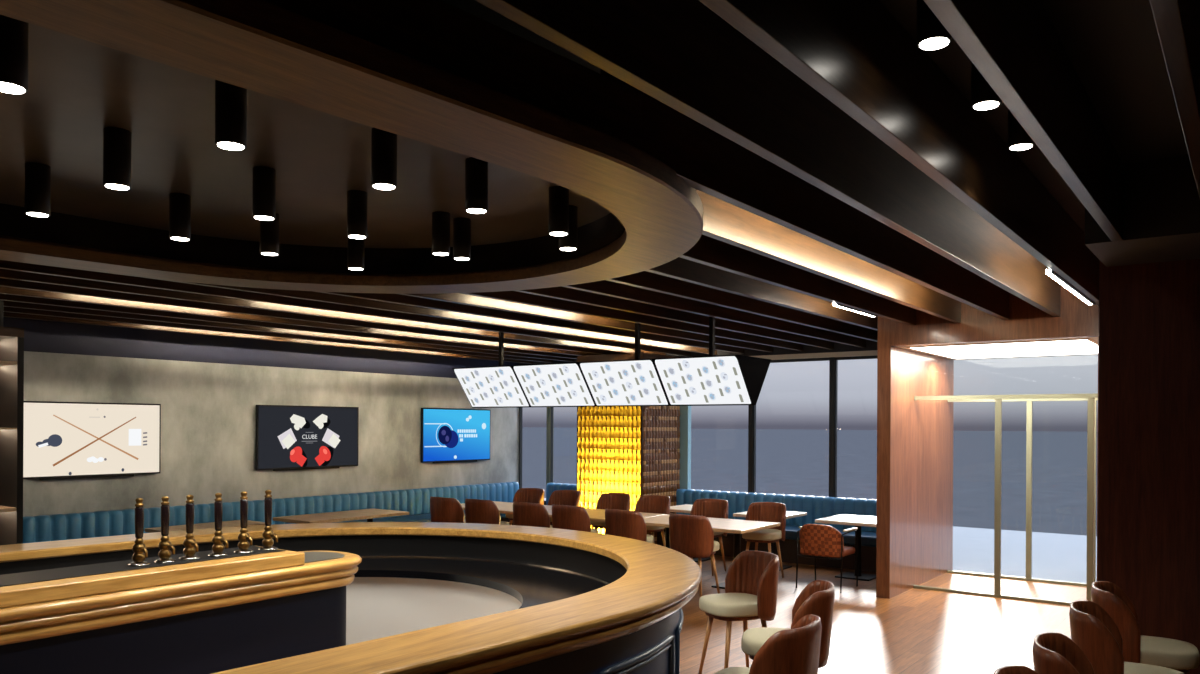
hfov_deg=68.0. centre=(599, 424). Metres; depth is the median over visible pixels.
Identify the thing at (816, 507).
bench
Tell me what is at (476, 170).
ceiling spotlight
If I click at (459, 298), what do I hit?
ceiling beam
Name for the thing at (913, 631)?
floor
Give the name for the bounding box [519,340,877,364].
trim
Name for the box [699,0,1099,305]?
ceiling beam
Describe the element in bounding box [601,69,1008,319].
ceiling beam
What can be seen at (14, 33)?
ceiling spotlight
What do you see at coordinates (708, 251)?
ceiling beam
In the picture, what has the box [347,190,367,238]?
ceiling spotlight
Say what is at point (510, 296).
ceiling beam
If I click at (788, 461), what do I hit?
sea
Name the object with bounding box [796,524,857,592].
armchair
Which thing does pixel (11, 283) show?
ceiling beam
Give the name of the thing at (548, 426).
trim
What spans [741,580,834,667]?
dining chair
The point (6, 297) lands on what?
ceiling beam
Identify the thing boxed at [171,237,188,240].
diffuser
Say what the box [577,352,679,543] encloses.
column
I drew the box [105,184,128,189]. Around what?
diffuser
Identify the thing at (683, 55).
ceiling beam
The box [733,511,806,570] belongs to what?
cafe table
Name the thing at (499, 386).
screen
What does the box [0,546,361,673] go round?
bar counter
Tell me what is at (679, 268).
ceiling beam
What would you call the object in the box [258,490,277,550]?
tap
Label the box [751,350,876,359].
trim
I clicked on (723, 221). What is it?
ceiling beam
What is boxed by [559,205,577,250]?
ceiling spotlight
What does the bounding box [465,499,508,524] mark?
dining chair
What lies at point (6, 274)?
ceiling beam
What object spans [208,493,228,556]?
tap
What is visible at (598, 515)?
dining table
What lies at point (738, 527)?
dining table
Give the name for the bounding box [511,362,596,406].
screen
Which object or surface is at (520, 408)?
window
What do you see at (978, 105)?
diffuser
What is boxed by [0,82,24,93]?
diffuser
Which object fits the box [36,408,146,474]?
picture
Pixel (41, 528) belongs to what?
bench
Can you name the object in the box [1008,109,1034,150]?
spotlight
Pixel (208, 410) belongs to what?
wall
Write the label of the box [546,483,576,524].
bench
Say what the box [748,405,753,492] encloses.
trim
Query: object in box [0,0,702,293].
ceiling
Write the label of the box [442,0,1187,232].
ceiling
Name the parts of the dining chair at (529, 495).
backrest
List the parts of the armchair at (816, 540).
backrest, seat, armrest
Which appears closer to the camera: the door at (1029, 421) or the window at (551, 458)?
the door at (1029, 421)
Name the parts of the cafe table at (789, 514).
plate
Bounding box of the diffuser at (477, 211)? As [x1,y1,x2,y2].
[467,209,485,213]
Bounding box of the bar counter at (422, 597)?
[0,522,701,673]
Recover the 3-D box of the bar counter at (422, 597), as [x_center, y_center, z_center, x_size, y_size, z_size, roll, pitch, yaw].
[-2.395,1.337,4.200,4.329,1.100,6.788,0,0,41]
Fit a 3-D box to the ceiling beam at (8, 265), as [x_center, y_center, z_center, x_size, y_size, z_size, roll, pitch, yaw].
[-3.088,-1.339,8.009,0.060,0.445,15.160,0,0,36]
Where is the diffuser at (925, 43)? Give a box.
[919,37,948,49]
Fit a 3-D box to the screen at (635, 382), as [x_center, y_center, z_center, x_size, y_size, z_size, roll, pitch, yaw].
[0.368,-0.875,9.655,0.965,1.345,0.747,0,0,36]
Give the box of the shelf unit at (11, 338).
[0,300,23,544]
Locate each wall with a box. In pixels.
[23,351,518,516]
[876,284,1097,598]
[1097,259,1199,673]
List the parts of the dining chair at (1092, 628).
backrest, seat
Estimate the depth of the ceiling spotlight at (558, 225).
4.85 m
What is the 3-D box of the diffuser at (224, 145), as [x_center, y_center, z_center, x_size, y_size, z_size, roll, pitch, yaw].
[-1.401,-1.059,3.378,0.094,0.004,0.094,0,0,36]
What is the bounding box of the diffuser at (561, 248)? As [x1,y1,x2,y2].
[560,247,575,250]
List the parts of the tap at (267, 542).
handle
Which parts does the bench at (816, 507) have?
backrest, seat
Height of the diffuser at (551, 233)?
0.004 m
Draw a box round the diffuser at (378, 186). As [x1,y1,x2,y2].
[373,184,394,189]
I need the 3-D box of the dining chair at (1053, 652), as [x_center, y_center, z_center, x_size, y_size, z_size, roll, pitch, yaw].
[2.241,1.448,3.972,0.561,0.932,0.501,0,0,30]
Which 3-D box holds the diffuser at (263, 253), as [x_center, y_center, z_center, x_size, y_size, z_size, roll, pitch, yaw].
[-2.052,-1.062,5.526,0.094,0.004,0.094,0,0,36]
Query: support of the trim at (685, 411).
attached to the wall
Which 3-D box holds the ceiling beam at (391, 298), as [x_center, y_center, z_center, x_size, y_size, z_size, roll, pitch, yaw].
[-0.519,-1.325,9.902,0.060,0.445,9.062,0,0,36]
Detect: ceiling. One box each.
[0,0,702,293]
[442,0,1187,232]
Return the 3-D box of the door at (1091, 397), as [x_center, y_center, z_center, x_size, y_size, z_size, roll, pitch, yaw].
[4.517,0.530,9.903,2.005,2.790,0.060,0,0,36]
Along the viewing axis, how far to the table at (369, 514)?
11.26 m
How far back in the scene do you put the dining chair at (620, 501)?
12.69 m
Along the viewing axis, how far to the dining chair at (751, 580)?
6.62 m
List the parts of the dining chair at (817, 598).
seat, backrest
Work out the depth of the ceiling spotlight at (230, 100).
3.33 m
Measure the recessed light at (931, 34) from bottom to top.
0.251 m
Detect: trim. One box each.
[3,317,518,377]
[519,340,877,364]
[546,407,553,484]
[680,406,690,488]
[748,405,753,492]
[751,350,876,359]
[829,357,834,496]
[1085,154,1199,266]
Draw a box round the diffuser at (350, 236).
[348,235,365,238]
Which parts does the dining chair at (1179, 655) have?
backrest, seat, seat frame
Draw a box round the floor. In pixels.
[680,555,1085,673]
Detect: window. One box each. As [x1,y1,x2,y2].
[519,407,545,502]
[550,407,552,482]
[748,405,748,446]
[753,357,829,492]
[834,355,876,497]
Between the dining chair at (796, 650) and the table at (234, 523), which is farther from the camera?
the table at (234, 523)
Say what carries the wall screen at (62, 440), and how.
attached to the wall at (208, 410)
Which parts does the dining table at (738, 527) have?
plate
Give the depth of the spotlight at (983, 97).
3.57 m
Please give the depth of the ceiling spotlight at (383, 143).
3.90 m
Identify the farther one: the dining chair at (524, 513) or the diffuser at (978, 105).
the dining chair at (524, 513)
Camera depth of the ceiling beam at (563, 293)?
9.08 m
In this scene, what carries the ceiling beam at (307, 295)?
attached to the ceiling at (1113, 47)
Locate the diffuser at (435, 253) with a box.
[433,252,448,255]
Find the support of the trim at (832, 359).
attached to the wall
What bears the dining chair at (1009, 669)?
on the floor
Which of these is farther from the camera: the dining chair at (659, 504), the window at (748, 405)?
the window at (748, 405)
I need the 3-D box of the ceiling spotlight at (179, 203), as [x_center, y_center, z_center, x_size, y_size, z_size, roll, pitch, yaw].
[-2.401,-1.188,5.088,0.112,0.251,0.112,0,0,36]
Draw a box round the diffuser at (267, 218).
[254,216,273,220]
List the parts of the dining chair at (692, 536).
backrest, leg, leg, seat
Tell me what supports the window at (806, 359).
in the wall
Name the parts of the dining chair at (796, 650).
seat, backrest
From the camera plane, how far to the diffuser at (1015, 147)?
4.13 m
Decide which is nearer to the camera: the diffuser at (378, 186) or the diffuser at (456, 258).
the diffuser at (378, 186)
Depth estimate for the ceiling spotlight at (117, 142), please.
3.93 m
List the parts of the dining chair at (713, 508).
backrest, leg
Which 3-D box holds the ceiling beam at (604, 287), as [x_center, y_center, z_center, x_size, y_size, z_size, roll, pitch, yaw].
[1.555,-1.314,9.545,0.060,0.445,7.169,0,0,36]
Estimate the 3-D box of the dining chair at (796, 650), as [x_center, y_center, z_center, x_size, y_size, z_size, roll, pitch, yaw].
[0.829,1.441,4.542,0.561,0.932,0.501,0,0,31]
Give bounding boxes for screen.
[23,401,160,479]
[255,405,358,470]
[421,408,490,462]
[452,332,530,407]
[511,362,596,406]
[578,323,669,406]
[653,317,770,405]
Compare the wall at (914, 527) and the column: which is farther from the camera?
the column
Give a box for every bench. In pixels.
[23,482,518,542]
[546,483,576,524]
[657,489,876,571]
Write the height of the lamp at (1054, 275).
0.050 m
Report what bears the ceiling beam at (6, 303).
attached to the ceiling at (1113, 47)
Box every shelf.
[0,546,304,607]
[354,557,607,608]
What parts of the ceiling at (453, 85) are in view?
ceiling panel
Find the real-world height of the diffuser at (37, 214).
0.004 m
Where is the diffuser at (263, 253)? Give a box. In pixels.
[261,252,277,255]
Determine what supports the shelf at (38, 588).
attached to the bar counter at (206, 614)
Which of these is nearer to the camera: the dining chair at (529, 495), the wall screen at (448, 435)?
the dining chair at (529, 495)
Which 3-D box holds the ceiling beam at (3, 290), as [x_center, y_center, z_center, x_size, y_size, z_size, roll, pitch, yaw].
[-4.221,-1.346,8.847,0.060,0.445,15.160,0,0,36]
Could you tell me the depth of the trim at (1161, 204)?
5.16 m
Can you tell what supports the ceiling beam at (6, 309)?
attached to the ceiling at (1113, 47)
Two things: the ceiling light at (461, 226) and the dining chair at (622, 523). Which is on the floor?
the dining chair at (622, 523)
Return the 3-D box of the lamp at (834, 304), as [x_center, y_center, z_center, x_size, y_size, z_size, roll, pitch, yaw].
[2.429,-1.102,8.437,0.055,0.050,1.050,0,0,36]
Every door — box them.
[913,393,1097,605]
[947,398,1097,586]
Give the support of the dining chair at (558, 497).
on the floor
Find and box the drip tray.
[0,546,285,586]
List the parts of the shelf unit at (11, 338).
shelf, shelf, panel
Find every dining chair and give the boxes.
[430,497,465,522]
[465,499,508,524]
[506,488,543,524]
[513,502,551,527]
[548,490,580,523]
[552,505,598,532]
[590,493,630,533]
[605,509,653,542]
[634,495,669,546]
[669,514,719,596]
[690,499,728,575]
[699,551,778,673]
[714,615,821,673]
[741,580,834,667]
[742,502,785,577]
[994,665,1037,673]
[1032,632,1094,673]
[1069,600,1183,673]
[1091,581,1199,673]
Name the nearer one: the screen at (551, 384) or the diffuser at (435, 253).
the diffuser at (435, 253)
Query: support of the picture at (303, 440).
attached to the wall screen at (288, 437)
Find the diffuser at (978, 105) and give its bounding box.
[974,101,998,109]
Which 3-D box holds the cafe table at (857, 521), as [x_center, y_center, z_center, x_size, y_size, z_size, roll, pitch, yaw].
[3.256,1.550,11.229,0.780,0.735,0.900,0,0,36]
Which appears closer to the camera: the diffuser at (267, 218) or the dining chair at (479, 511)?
the diffuser at (267, 218)
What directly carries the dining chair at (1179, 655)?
on the floor
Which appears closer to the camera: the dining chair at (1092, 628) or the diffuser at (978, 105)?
the diffuser at (978, 105)
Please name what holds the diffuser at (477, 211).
attached to the ceiling spotlight at (476, 170)
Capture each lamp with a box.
[833,303,877,316]
[1046,269,1095,304]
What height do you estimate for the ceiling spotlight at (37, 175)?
0.251 m
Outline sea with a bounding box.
[522,427,1097,535]
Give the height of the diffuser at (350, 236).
0.004 m
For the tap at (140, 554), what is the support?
on the bar counter at (206, 614)
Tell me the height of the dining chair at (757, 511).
0.932 m
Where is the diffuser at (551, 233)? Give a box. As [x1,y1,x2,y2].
[550,232,566,235]
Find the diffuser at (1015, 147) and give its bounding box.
[1010,144,1031,150]
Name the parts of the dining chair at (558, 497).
backrest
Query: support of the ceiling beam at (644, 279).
attached to the ceiling at (1113, 47)
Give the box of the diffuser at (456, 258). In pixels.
[454,257,468,259]
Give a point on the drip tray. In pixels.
(23, 578)
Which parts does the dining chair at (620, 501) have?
seat, backrest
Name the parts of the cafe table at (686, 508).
plate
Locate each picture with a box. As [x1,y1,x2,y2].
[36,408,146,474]
[277,414,340,466]
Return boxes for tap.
[127,498,150,566]
[154,496,175,562]
[179,495,199,559]
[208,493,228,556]
[234,491,253,553]
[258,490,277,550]
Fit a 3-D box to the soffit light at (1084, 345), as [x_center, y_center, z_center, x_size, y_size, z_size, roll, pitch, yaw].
[4.720,-0.856,10.163,1.800,0.016,1.950,0,0,36]
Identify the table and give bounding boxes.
[145,520,264,532]
[273,508,408,523]
[461,501,551,513]
[547,508,667,521]
[644,514,779,588]
[670,504,710,562]
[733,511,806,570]
[815,514,876,580]
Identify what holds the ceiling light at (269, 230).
attached to the ceiling at (453, 85)
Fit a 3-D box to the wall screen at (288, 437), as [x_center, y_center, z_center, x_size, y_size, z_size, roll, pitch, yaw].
[-4.132,0.180,12.639,0.088,0.902,1.675,0,0,36]
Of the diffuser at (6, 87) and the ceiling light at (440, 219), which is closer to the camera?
the diffuser at (6, 87)
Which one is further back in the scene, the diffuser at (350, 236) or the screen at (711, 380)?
the screen at (711, 380)
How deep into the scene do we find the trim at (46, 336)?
11.59 m
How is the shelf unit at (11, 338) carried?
on the floor
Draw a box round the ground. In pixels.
[544,498,1096,582]
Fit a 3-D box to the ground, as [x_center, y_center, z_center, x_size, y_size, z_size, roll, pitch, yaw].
[4.907,1.980,15.062,70.000,0.095,5.430,0,0,36]
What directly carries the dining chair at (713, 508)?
on the floor
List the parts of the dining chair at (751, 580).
leg, leg, seat, seat frame, leg, backrest, leg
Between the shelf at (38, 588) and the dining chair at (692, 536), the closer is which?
the shelf at (38, 588)
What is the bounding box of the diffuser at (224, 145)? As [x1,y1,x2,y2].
[217,142,243,149]
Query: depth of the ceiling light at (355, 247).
6.00 m
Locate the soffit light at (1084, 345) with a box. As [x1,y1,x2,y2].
[907,338,1097,358]
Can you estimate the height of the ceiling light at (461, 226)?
0.251 m
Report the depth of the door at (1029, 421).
11.02 m
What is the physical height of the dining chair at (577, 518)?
0.932 m
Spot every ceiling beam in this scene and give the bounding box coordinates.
[0,260,690,355]
[0,269,665,354]
[0,278,623,354]
[0,286,602,355]
[0,294,576,358]
[3,312,532,363]
[4,301,573,361]
[4,306,552,362]
[143,277,716,354]
[314,291,744,353]
[400,293,772,351]
[461,291,802,350]
[476,0,1059,316]
[515,286,833,348]
[562,280,865,347]
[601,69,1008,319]
[607,271,877,341]
[645,257,877,330]
[680,235,915,325]
[696,189,960,322]
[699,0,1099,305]
[924,0,1123,240]
[1149,0,1199,197]
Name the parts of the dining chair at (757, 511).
seat, seat frame, backrest, leg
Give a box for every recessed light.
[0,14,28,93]
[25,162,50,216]
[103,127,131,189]
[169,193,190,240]
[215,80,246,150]
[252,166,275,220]
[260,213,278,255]
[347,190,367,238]
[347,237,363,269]
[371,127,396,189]
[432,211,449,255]
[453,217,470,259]
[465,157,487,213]
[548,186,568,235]
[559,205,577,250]
[917,0,951,49]
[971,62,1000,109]
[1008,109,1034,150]
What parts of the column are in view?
lit glass, dark glass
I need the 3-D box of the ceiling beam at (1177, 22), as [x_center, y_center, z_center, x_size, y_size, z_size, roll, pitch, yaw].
[0.750,-1.318,1.341,0.060,0.445,9.000,0,0,36]
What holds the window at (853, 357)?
in the wall
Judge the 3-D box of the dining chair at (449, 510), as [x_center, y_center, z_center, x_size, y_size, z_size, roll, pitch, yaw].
[-2.002,1.425,12.055,0.501,0.932,0.561,0,0,35]
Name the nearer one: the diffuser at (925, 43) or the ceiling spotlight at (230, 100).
the diffuser at (925, 43)
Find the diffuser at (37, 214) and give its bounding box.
[27,212,47,216]
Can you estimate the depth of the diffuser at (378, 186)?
3.93 m
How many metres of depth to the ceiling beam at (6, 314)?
11.33 m
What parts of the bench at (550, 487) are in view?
backrest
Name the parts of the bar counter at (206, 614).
grey counter plate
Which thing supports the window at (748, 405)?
in the wall
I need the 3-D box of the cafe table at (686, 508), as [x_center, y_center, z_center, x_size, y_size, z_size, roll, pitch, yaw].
[1.315,1.540,12.639,0.700,0.735,0.800,0,0,36]
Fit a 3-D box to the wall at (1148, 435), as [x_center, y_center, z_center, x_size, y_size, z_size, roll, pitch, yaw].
[6.088,0.208,5.914,5.240,3.450,2.850,0,0,36]
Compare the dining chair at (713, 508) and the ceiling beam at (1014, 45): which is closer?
the ceiling beam at (1014, 45)
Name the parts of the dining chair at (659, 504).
backrest, seat, seat frame, leg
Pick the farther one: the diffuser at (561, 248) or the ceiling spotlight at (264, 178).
the diffuser at (561, 248)
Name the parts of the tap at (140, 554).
handle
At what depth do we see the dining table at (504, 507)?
12.53 m
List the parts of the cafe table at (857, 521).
plate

